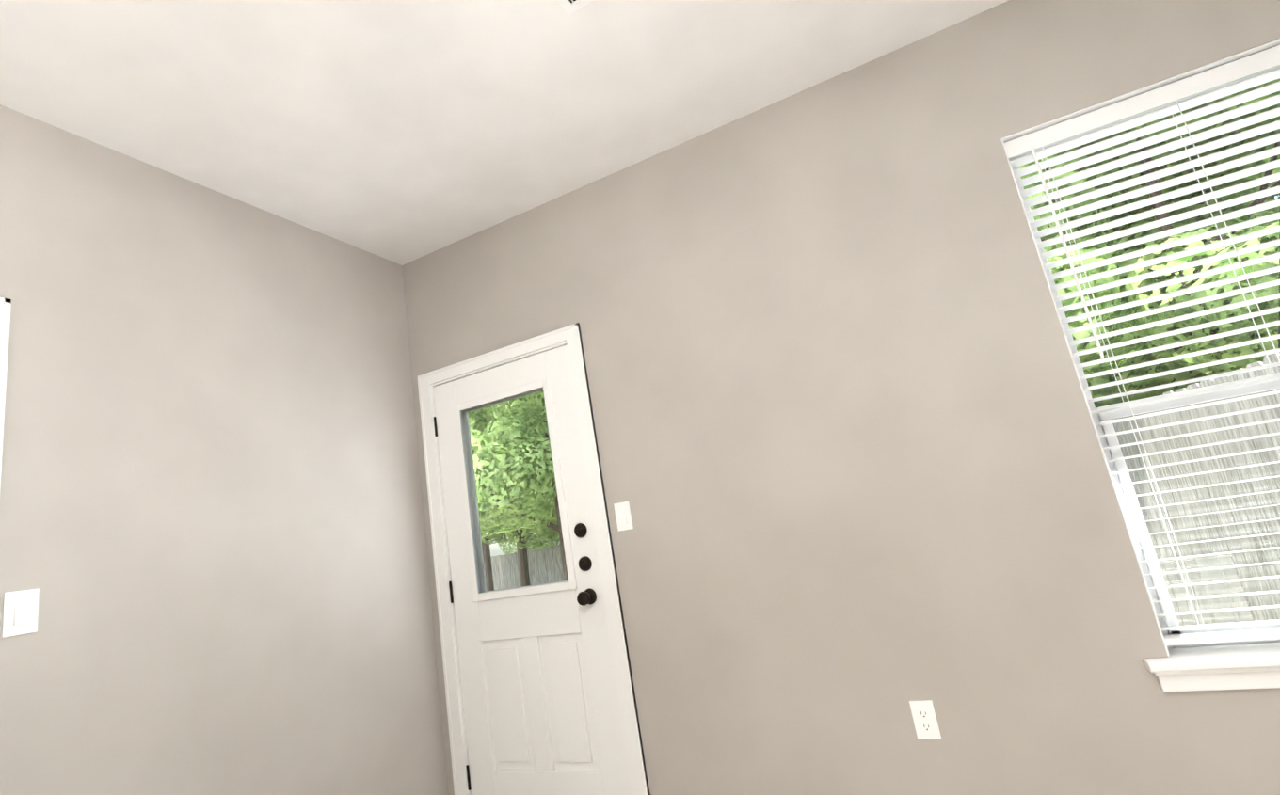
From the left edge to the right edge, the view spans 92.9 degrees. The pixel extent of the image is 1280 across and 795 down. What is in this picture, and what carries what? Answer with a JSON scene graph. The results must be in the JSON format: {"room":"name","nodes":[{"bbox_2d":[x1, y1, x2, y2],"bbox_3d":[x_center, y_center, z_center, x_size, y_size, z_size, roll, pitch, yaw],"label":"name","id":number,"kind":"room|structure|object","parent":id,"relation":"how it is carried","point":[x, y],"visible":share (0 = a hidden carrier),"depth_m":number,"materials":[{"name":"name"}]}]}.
{"room":"empty living room","nodes":[
{"label":"empty living room","id":0,"kind":"room"},
{"bbox_2d":[0,104,447,794],"bbox_3d":[-2.356,0.283,0.454,0.120,2.740,6.038,-15,-13,23],"label":"wall","id":1,"kind":"structure","parent":0,"point":[213,545],"depth_m":2.12,"materials":[{"name":"paint"}]},
{"bbox_2d":[0,297,11,488],"bbox_3d":[-1.889,0.704,1.248,0.160,2.105,0.746,-15,-13,23],"label":"trim","id":2,"kind":"structure","parent":1,"relation":"attached to","point":[5,312],"depth_m":1.72,"materials":[{"name":"white wood"}]},
{"bbox_2d":[1,589,39,638],"bbox_3d":[-1.670,0.581,1.642,0.012,0.115,0.070,-15,-13,23],"label":"light switch","id":3,"kind":"object","parent":1,"relation":"attached to","point":[20,612],"visible":1,"depth_m":1.64,"materials":[{"name":"white plastic"}]},
{"bbox_2d":[0,0,1008,265],"bbox_3d":[-2.686,-1.060,0.793,8.490,0.100,6.038,-15,-13,23],"label":"ceiling","id":4,"kind":"structure","parent":0,"point":[401,132],"depth_m":2.10,"materials":[{"name":"paint"}]},
{"bbox_2d":[557,0,593,15],"bbox_3d":[-0.139,-1.232,1.704,0.305,0.012,0.250,-15,-13,23],"label":"ceiling vent","id":5,"kind":"object","parent":4,"relation":"in","point":[569,7],"visible":1,"depth_m":1.84,"materials":[{"name":"white metal"}]},
{"bbox_2d":[401,0,1279,794],"bbox_3d":[0.776,0.146,2.251,4.070,2.740,0.150,-15,-13,23],"label":"wall","id":6,"kind":"structure","parent":0,"point":[856,472],"depth_m":2.16,"materials":[{"name":"paint"}]},
{"bbox_2d":[433,344,631,794],"bbox_3d":[-0.519,0.828,2.732,0.821,2.014,0.188,-15,-13,23],"label":"exterior door","id":7,"kind":"structure","parent":6,"relation":"in","point":[541,706],"depth_m":2.67,"materials":[{"name":"white wood"}]},
{"bbox_2d":[416,322,649,794],"bbox_3d":[-0.503,0.802,2.772,0.966,2.100,0.170,-15,-13,23],"label":"door frame","id":8,"kind":"structure","parent":6,"relation":"attached to","point":[570,336],"depth_m":2.73,"materials":[{"name":"white wood"}]},
{"bbox_2d":[613,501,633,531],"bbox_3d":[-0.070,0.493,2.524,0.070,0.115,0.012,-15,-13,23],"label":"light switch","id":9,"kind":"object","parent":6,"relation":"attached to","point":[623,517],"visible":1,"depth_m":2.52,"materials":[{"name":"white plastic"}]},
{"bbox_2d":[909,700,941,739],"bbox_3d":[0.924,1.046,1.971,0.070,0.115,0.008,-15,-13,23],"label":"electrical outlet","id":10,"kind":"object","parent":6,"relation":"attached to","point":[925,721],"visible":1,"depth_m":1.97,"materials":[{"name":"white plastic"}]},
{"bbox_2d":[1000,38,1279,691],"bbox_3d":[1.781,-0.127,1.769,0.985,1.776,0.198,-15,-13,23],"label":"window","id":11,"kind":"structure","parent":6,"relation":"in","point":[1239,665],"depth_m":1.84,"materials":[{"name":"white plastic"}]},
{"bbox_2d":[1004,45,1279,645],"bbox_3d":[1.771,-0.176,1.776,0.853,1.655,0.073,-15,-13,23],"label":"window blinds","id":12,"kind":"object","parent":11,"relation":"attached to","point":[1256,63],"visible":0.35,"depth_m":1.88,"materials":[{"name":"white plastic"}]},
{"bbox_3d":[13.828,7.774,31.973,100.000,3.274,66.081,-15,-13,23],"label":"ground","id":13,"kind":"structure","parent":0,"visible":0},
{"bbox_2d":[467,78,1279,626],"bbox_3d":[-4.070,-0.001,16.398,36.273,12.614,20.010,-15,-13,23],"label":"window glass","id":14,"kind":"object","parent":13,"relation":"on","point":[513,464],"depth_m":4.93,"materials":[{"name":"clear glass"}]}
]}

